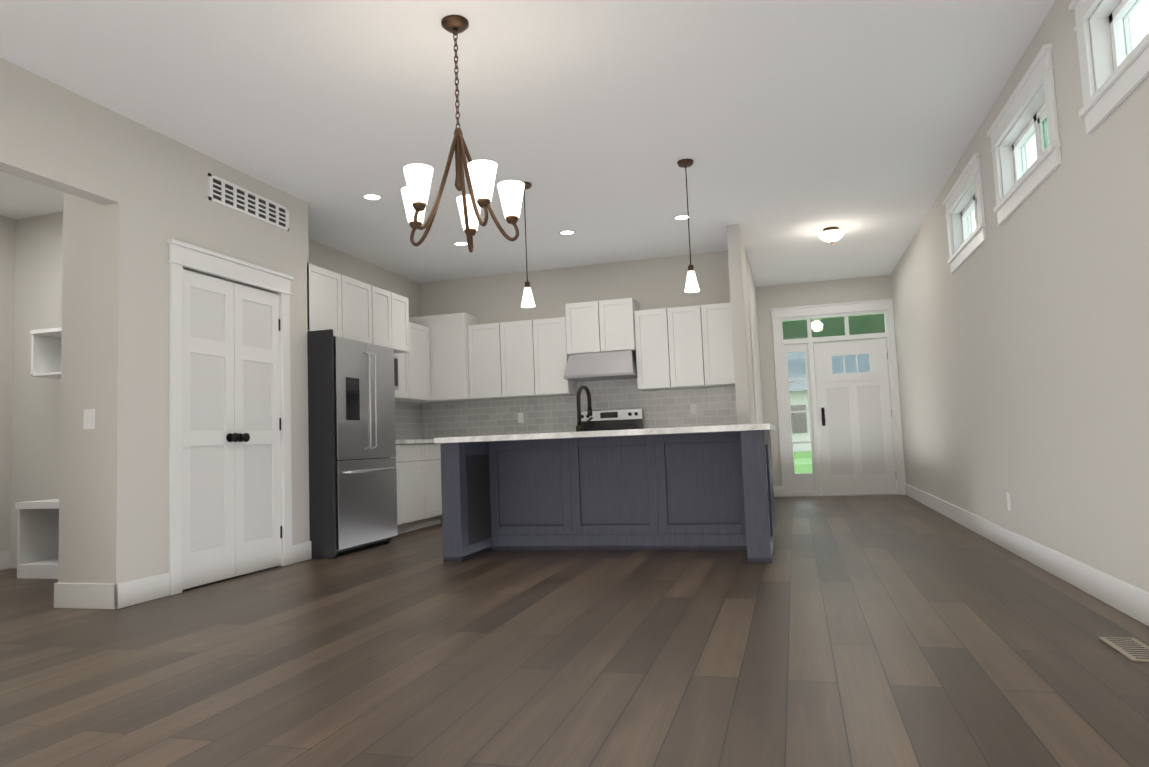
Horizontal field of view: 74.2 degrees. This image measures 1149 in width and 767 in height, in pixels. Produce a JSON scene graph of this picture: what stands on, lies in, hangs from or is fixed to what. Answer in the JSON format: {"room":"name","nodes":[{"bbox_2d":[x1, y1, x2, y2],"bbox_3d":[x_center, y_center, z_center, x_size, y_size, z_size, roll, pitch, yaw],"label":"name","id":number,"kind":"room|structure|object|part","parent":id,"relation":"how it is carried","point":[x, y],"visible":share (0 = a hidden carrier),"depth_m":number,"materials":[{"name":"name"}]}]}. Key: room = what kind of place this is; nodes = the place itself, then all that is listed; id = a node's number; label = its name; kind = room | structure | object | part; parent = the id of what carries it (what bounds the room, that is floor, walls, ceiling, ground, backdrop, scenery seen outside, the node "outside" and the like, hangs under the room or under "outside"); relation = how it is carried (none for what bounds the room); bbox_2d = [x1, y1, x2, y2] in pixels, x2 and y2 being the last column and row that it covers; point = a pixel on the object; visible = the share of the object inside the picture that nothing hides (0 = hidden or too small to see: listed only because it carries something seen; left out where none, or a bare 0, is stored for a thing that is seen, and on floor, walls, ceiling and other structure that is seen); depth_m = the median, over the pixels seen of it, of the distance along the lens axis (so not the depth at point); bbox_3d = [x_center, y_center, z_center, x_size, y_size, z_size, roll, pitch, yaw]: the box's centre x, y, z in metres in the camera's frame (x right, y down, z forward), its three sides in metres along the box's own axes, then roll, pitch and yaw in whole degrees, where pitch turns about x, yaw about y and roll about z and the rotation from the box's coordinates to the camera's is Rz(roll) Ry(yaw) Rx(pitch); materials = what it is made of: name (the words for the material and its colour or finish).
{"room":"kitchen","nodes":[
{"label":"kitchen","id":0,"kind":"room"},
{"bbox_2d":[0,215,15,551],"bbox_3d":[-4.954,-0.011,5.097,0.120,2.850,2.550,-4,-5,16],"label":"wall","id":1,"kind":"structure","parent":0,"point":[7,225],"depth_m":6.15,"materials":[{"name":"grey paint"}]},
{"bbox_2d":[0,551,10,569],"bbox_3d":[-4.552,1.400,5.956,0.015,0.140,0.260,-4,-5,16],"label":"baseboard","id":2,"kind":"structure","parent":1,"relation":"attached to","point":[5,557],"depth_m":6.04,"materials":[{"name":"white wood"}]},
{"bbox_2d":[8,212,62,568],"bbox_3d":[-3.595,0.004,5.970,1.950,2.850,0.120,-4,-5,16],"label":"wall","id":3,"kind":"structure","parent":0,"point":[31,250],"depth_m":6.14,"materials":[{"name":"grey paint"}]},
{"bbox_2d":[0,58,309,589],"bbox_3d":[-3.352,-0.244,2.916,0.620,2.850,6.770,-4,-5,16],"label":"wall","id":4,"kind":"structure","parent":0,"point":[135,196],"depth_m":4.45,"materials":[{"name":"grey paint"}]},
{"bbox_2d":[83,409,94,429],"bbox_3d":[-2.793,0.206,4.373,0.080,0.115,0.008,-4,-5,16],"label":"light switch","id":5,"kind":"object","parent":4,"relation":"attached to","point":[89,418],"visible":1,"depth_m":4.37,"materials":[{"name":"white plastic"}]},
{"bbox_2d":[54,582,123,609],"bbox_3d":[-2.743,1.199,4.289,0.405,0.140,0.015,-4,-5,16],"label":"baseboard","id":6,"kind":"structure","parent":4,"relation":"attached to","point":[66,595],"depth_m":4.28,"materials":[{"name":"white"}]},
{"bbox_2d":[124,572,169,606],"bbox_3d":[-2.502,1.200,4.425,0.015,0.140,0.360,-4,-5,16],"label":"baseboard","id":7,"kind":"structure","parent":4,"relation":"attached to","point":[145,589],"depth_m":4.43,"materials":[{"name":"white"}]},
{"bbox_2d":[182,269,239,589],"bbox_3d":[-2.392,0.286,4.993,0.101,2.018,0.484,-4,-5,16],"label":"closet door","id":8,"kind":"structure","parent":4,"relation":"in","point":[210,437],"depth_m":5.00,"materials":[{"name":"white wood"}]},
{"bbox_2d":[167,239,293,595],"bbox_3d":[-2.342,0.229,5.237,0.090,2.190,1.200,-4,-5,16],"label":"trim","id":9,"kind":"structure","parent":4,"relation":"attached to","point":[183,254],"depth_m":4.90,"materials":[{"name":"white wood"}]},
{"bbox_2d":[208,173,288,230],"bbox_3d":[-2.345,-1.300,5.517,0.012,0.180,0.840,-4,-5,16],"label":"air vent","id":10,"kind":"object","parent":4,"relation":"in","point":[221,191],"visible":1,"depth_m":5.46,"materials":[{"name":"white plastic"}]},
{"bbox_2d":[234,283,281,575],"bbox_3d":[-2.257,0.317,5.461,0.101,2.018,0.484,-4,-5,16],"label":"closet door","id":11,"kind":"structure","parent":4,"relation":"in","point":[258,526],"depth_m":5.46,"materials":[{"name":"white wood"}]},
{"bbox_2d":[292,541,311,563],"bbox_3d":[-2.092,1.295,5.839,0.015,0.140,0.270,-4,-5,16],"label":"baseboard","id":12,"kind":"structure","parent":4,"relation":"attached to","point":[301,552],"depth_m":5.82,"materials":[{"name":"white wood"}]},
{"bbox_2d":[308,239,423,403],"bbox_3d":[-2.404,0.077,7.513,0.120,2.850,3.510,-4,-5,16],"label":"wall","id":13,"kind":"structure","parent":0,"point":[320,255],"depth_m":8.14,"materials":[{"name":"grey paint"}]},
{"bbox_2d":[307,263,371,558],"bbox_3d":[-2.164,0.239,6.554,0.842,2.360,0.985,-4,-5,16],"label":"upper cabinet","id":14,"kind":"object","parent":13,"relation":"attached to","point":[340,305],"visible":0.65,"depth_m":6.02,"materials":[{"name":"white wood"}]},
{"bbox_2d":[371,285,409,392],"bbox_3d":[-2.064,-0.397,7.452,0.617,0.960,0.700,-4,-5,16],"label":"upper cabinet","id":15,"kind":"object","parent":13,"relation":"attached to","point":[390,319],"visible":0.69,"depth_m":7.36,"materials":[{"name":"white wood"}]},
{"bbox_2d":[394,355,398,389],"bbox_3d":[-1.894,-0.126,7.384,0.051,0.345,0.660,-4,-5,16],"label":"microwave","id":16,"kind":"object","parent":15,"relation":"in","point":[396,376],"visible":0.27,"depth_m":7.64,"materials":[{"name":"silver metal"}]},
{"bbox_2d":[395,401,422,439],"bbox_3d":[-2.134,0.398,8.159,0.007,0.446,2.100,-4,-5,16],"label":"tile backsplash","id":17,"kind":"structure","parent":13,"relation":"attached to","point":[408,416],"depth_m":8.85,"materials":[{"name":"grey tile"}]},
{"bbox_2d":[395,322,430,401],"bbox_3d":[-1.960,-0.249,8.312,0.327,0.850,1.015,-4,-5,16],"label":"upper cabinet","id":18,"kind":"object","parent":13,"relation":"attached to","point":[414,373],"visible":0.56,"depth_m":8.44,"materials":[{"name":"white wood"}]},
{"bbox_2d":[0,0,1055,286],"bbox_3d":[-1.836,-1.588,5.431,9.270,0.100,12.260,-4,-5,16],"label":"ceiling","id":19,"kind":"structure","parent":0,"point":[792,128],"depth_m":4.60,"materials":[{"name":"white paint"}]},
{"bbox_2d":[361,193,382,200],"bbox_3d":[-1.618,-1.492,6.081,0.170,0.006,0.170,-4,-5,16],"label":"recessed light","id":20,"kind":"object","parent":19,"relation":"in","point":[371,196],"visible":1,"depth_m":6.07,"materials":[{"name":"white plastic"}]},
{"bbox_2d":[452,241,467,245],"bbox_3d":[-1.131,-1.394,7.582,0.170,0.006,0.170,-4,-5,16],"label":"recessed light","id":21,"kind":"object","parent":19,"relation":"in","point":[460,243],"visible":0.85,"depth_m":7.58,"materials":[{"name":"white plastic"}]},
{"bbox_2d":[401,15,524,252],"bbox_3d":[-0.565,-1.198,3.603,0.586,1.060,0.596,-4,-5,16],"label":"chandelier","id":22,"kind":"object","parent":19,"relation":"hanging from","point":[481,174],"visible":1,"depth_m":3.57,"materials":[{"name":"brown metal"}]},
{"bbox_2d":[521,182,534,307],"bbox_3d":[-0.376,-1.074,5.891,0.120,0.964,0.120,-4,-5,16],"label":"pendant light","id":23,"kind":"object","parent":19,"relation":"hanging from","point":[527,300],"visible":0.85,"depth_m":5.85,"materials":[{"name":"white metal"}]},
{"bbox_2d":[558,230,575,234],"bbox_3d":[-0.071,-1.456,7.331,0.170,0.006,0.170,-4,-5,16],"label":"recessed light","id":24,"kind":"object","parent":19,"relation":"in","point":[567,232],"visible":0.98,"depth_m":7.33,"materials":[{"name":"white plastic"}]},
{"bbox_2d":[673,214,691,219],"bbox_3d":[0.990,-1.525,6.976,0.170,0.006,0.170,-4,-5,16],"label":"recessed light","id":25,"kind":"object","parent":19,"relation":"in","point":[681,217],"visible":0.9,"depth_m":6.97,"materials":[{"name":"white plastic"}]},
{"bbox_2d":[677,159,699,292],"bbox_3d":[0.834,-1.149,5.546,0.120,0.964,0.120,-4,-5,16],"label":"pendant light","id":26,"kind":"object","parent":19,"relation":"hanging from","point":[691,286],"visible":1,"depth_m":5.52,"materials":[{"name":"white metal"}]},
{"bbox_2d":[818,226,844,243],"bbox_3d":[2.557,-1.463,7.561,0.250,0.159,0.250,-4,-5,16],"label":"ceiling light","id":27,"kind":"object","parent":19,"relation":"attached to","point":[831,234],"visible":1,"depth_m":7.49,"materials":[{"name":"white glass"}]},
{"bbox_2d":[0,495,1148,766],"bbox_3d":[-0.905,1.300,4.968,7.570,0.100,12.260,-4,-5,16],"label":"floor","id":28,"kind":"structure","parent":0,"point":[876,631],"depth_m":2.88,"materials":[{"name":"brown wood"}]},
{"bbox_2d":[15,327,61,578],"bbox_3d":[-3.396,0.479,5.596,1.340,1.830,0.420,-4,-5,16],"label":"shelf","id":29,"kind":"object","parent":28,"relation":"on","point":[38,540],"visible":0.06,"depth_m":5.69,"materials":[{"name":"white wood"}]},
{"bbox_2d":[333,336,397,555],"bbox_3d":[-2.110,0.542,6.547,0.881,1.750,0.920,-4,-5,16],"label":"fridge","id":30,"kind":"object","parent":28,"relation":"on","point":[365,451],"visible":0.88,"depth_m":6.38,"materials":[{"name":"silver metal"}]},
{"bbox_2d":[390,443,405,533],"bbox_3d":[-2.037,1.036,7.275,0.597,0.875,0.561,-4,-5,16],"label":"base cabinet","id":31,"kind":"object","parent":28,"relation":"on","point":[400,457],"depth_m":7.42,"materials":[{"name":"white wood"}]},
{"bbox_2d":[406,443,429,531],"bbox_3d":[-1.906,1.066,7.728,0.597,0.875,0.620,-4,-5,16],"label":"base cabinet","id":32,"kind":"object","parent":28,"relation":"on","point":[418,480],"depth_m":7.76,"materials":[{"name":"white wood"}]},
{"bbox_2d":[396,439,433,442],"bbox_3d":[-1.825,0.624,8.059,0.622,0.040,2.128,-4,-5,16],"label":"countertop","id":33,"kind":"structure","parent":32,"relation":"on","point":[419,440],"depth_m":7.73,"materials":[{"name":"white stone"}]},
{"bbox_2d":[430,443,441,525],"bbox_3d":[-1.775,1.096,8.180,0.597,0.875,0.560,-4,-5,16],"label":"base cabinet","id":34,"kind":"object","parent":28,"relation":"on","point":[435,451],"depth_m":8.15,"materials":[{"name":"white wood"}]},
{"bbox_2d":[440,431,775,562],"bbox_3d":[0.331,0.844,5.908,2.320,0.860,1.370,-4,-5,16],"label":"kitchen island","id":35,"kind":"object","parent":28,"relation":"on","point":[704,488],"depth_m":5.73,"materials":[{"name":"wood"}]},
{"bbox_2d":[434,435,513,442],"bbox_3d":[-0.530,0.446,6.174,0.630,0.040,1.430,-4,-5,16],"label":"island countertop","id":36,"kind":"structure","parent":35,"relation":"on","point":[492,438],"depth_m":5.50,"materials":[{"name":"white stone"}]},
{"bbox_2d":[514,431,613,438],"bbox_3d":[0.128,0.406,5.986,0.740,0.040,1.430,-4,-5,16],"label":"island countertop","id":37,"kind":"structure","parent":35,"relation":"on","point":[584,434],"depth_m":5.31,"materials":[{"name":"white stone"}]},
{"bbox_2d":[576,385,592,431],"bbox_3d":[0.101,0.205,6.179,0.145,0.388,0.239,-4,-5,16],"label":"faucet","id":38,"kind":"object","parent":37,"relation":"on","point":[579,427],"visible":0.96,"depth_m":6.10,"materials":[{"name":"grey metal"}]},
{"bbox_2d":[614,423,773,434],"bbox_3d":[0.972,0.354,5.744,1.020,0.040,1.430,-4,-5,16],"label":"island countertop","id":39,"kind":"structure","parent":35,"relation":"on","point":[745,427],"depth_m":5.07,"materials":[{"name":"white stone"}]},
{"bbox_2d":[576,409,643,430],"bbox_3d":[0.326,0.863,8.150,0.752,1.170,0.709,-4,-5,16],"label":"range","id":40,"kind":"object","parent":28,"relation":"on","point":[626,419],"visible":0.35,"depth_m":8.44,"materials":[{"name":"silver metal"}]},
{"bbox_2d":[1098,637,1148,661],"bbox_3d":[2.017,0.958,2.741,0.120,0.006,0.310,-4,-5,16],"label":"floor vent","id":41,"kind":"object","parent":28,"relation":"in","point":[1133,649],"visible":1,"depth_m":2.75,"materials":[{"name":"beige metal"}]},
{"bbox_2d":[420,251,755,517],"bbox_3d":[-0.011,0.080,8.744,4.040,2.850,0.120,-4,-5,16],"label":"wall","id":42,"kind":"structure","parent":0,"point":[653,283],"depth_m":8.74,"materials":[{"name":"grey paint"}]},
{"bbox_2d":[409,313,477,402],"bbox_3d":[-1.553,-0.286,8.943,0.767,0.990,0.397,-4,-5,16],"label":"upper cabinet","id":43,"kind":"object","parent":42,"relation":"attached to","point":[449,359],"visible":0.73,"depth_m":8.72,"materials":[{"name":"white wood"}]},
{"bbox_2d":[468,317,576,399],"bbox_3d":[-0.602,-0.272,8.703,1.184,0.850,0.327,-4,-5,16],"label":"upper cabinet","id":44,"kind":"object","parent":42,"relation":"attached to","point":[520,359],"visible":1,"depth_m":8.55,"materials":[{"name":"white wood"}]},
{"bbox_2d":[423,378,736,438],"bbox_3d":[-0.021,0.274,8.666,3.798,0.608,0.009,-4,-5,16],"label":"tile backsplash","id":45,"kind":"structure","parent":42,"relation":"attached to","point":[670,408],"depth_m":8.66,"materials":[{"name":"grey tile"}]},
{"bbox_2d":[518,413,523,422],"bbox_3d":[-0.624,0.399,8.826,0.070,0.115,0.006,-4,-5,16],"label":"outlet","id":46,"kind":"object","parent":45,"relation":"attached to","point":[520,417],"visible":1,"depth_m":8.82,"materials":[{"name":"white plastic"}]},
{"bbox_2d":[690,404,696,414],"bbox_3d":[1.296,0.281,8.278,0.070,0.115,0.006,-4,-5,16],"label":"outlet","id":47,"kind":"object","parent":45,"relation":"attached to","point":[693,409],"visible":1,"depth_m":8.28,"materials":[{"name":"white plastic"}]},
{"bbox_2d":[565,298,638,354],"bbox_3d":[0.319,-0.612,8.443,0.760,0.565,0.357,-4,-5,16],"label":"upper cabinet","id":48,"kind":"object","parent":42,"relation":"attached to","point":[600,326],"visible":0.96,"depth_m":8.27,"materials":[{"name":"white wood"}]},
{"bbox_2d":[564,350,636,381],"bbox_3d":[0.315,-0.193,8.337,0.764,0.275,0.492,-4,-5,16],"label":"range hood","id":49,"kind":"object","parent":48,"relation":"attached to","point":[611,365],"visible":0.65,"depth_m":8.17,"materials":[{"name":"silver metal"}]},
{"bbox_2d":[634,303,734,390],"bbox_3d":[1.217,-0.384,8.183,1.074,0.850,0.327,-4,-5,16],"label":"upper cabinet","id":50,"kind":"object","parent":42,"relation":"attached to","point":[684,347],"visible":0.94,"depth_m":8.04,"materials":[{"name":"white wood"}]},
{"bbox_2d":[726,224,763,424],"bbox_3d":[2.026,0.000,8.744,0.120,2.850,3.260,-4,-5,16],"label":"wall","id":51,"kind":"structure","parent":0,"point":[742,303],"depth_m":7.27,"materials":[{"name":"grey paint"}]},
{"bbox_2d":[756,275,900,490],"bbox_3d":[3.397,0.053,10.122,1.990,2.850,0.150,-4,-5,16],"label":"wall","id":52,"kind":"structure","parent":0,"point":[768,298],"depth_m":10.22,"materials":[{"name":"grey paint"}]},
{"bbox_2d":[782,313,885,472],"bbox_3d":[3.483,0.141,10.068,1.295,2.060,0.005,-4,-5,16],"label":"window glass","id":53,"kind":"structure","parent":52,"relation":"in","point":[805,376],"depth_m":10.17,"materials":[{"name":"glass"}]},
{"bbox_2d":[770,298,905,496],"bbox_3d":[3.459,0.209,10.052,1.549,2.535,0.150,-4,-5,16],"label":"door frame","id":54,"kind":"structure","parent":52,"relation":"attached to","point":[800,484],"depth_m":10.10,"materials":[{"name":"white wood"}]},
{"bbox_2d":[813,338,896,494],"bbox_3d":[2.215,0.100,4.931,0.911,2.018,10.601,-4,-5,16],"label":"front door","id":55,"kind":"structure","parent":52,"relation":"in","point":[856,442],"depth_m":9.97,"materials":[{"name":"white wood"}]},
{"bbox_3d":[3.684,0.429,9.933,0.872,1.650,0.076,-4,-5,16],"label":"front door knob","id":56,"kind":"part","parent":55,"relation":"part of","materials":[{"name":"white wood"}]},
{"bbox_2d":[891,0,1148,590],"bbox_3d":[2.599,-0.388,4.066,0.150,2.850,12.260,-4,-5,16],"label":"wall","id":57,"kind":"structure","parent":0,"point":[1022,339],"depth_m":4.01,"materials":[{"name":"grey paint"}]},
{"bbox_2d":[943,152,986,273],"bbox_3d":[2.982,-1.242,5.702,0.161,0.605,1.160,-4,-5,16],"label":"window unit","id":58,"kind":"structure","parent":57,"relation":"in","point":[970,208],"depth_m":5.76,"materials":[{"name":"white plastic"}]},
{"bbox_2d":[1006,492,1011,510],"bbox_3d":[2.852,0.776,4.989,0.008,0.115,0.070,-4,-5,16],"label":"electrical outlet","id":59,"kind":"object","parent":57,"relation":"attached to","point":[1009,501],"visible":1,"depth_m":4.98,"materials":[{"name":"white plastic"}]},
{"bbox_2d":[987,43,1061,224],"bbox_3d":[2.562,-1.338,4.254,0.161,0.605,1.160,-4,-5,16],"label":"window unit","id":60,"kind":"structure","parent":57,"relation":"in","point":[1037,126],"depth_m":4.24,"materials":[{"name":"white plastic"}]},
{"bbox_2d":[905,484,1148,626],"bbox_3d":[2.573,0.966,3.983,0.015,0.140,11.960,-4,-5,16],"label":"baseboard","id":61,"kind":"structure","parent":57,"relation":"attached to","point":[1127,598],"depth_m":4.09,"materials":[{"name":"white wood"}]},
{"bbox_2d":[1069,0,1148,133],"bbox_3d":[2.143,-1.435,2.807,0.161,0.605,1.160,-4,-5,16],"label":"window unit","id":62,"kind":"structure","parent":57,"relation":"in","point":[1123,10],"depth_m":3.21,"materials":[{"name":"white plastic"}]},
{"label":"outside","id":63,"kind":"structure","parent":0,"visible":0},
{"bbox_2d":[782,314,884,489],"bbox_3d":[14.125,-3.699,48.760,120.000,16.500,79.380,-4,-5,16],"label":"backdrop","id":64,"kind":"structure","parent":63,"point":[838,368],"depth_m":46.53,"materials":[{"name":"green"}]}
]}

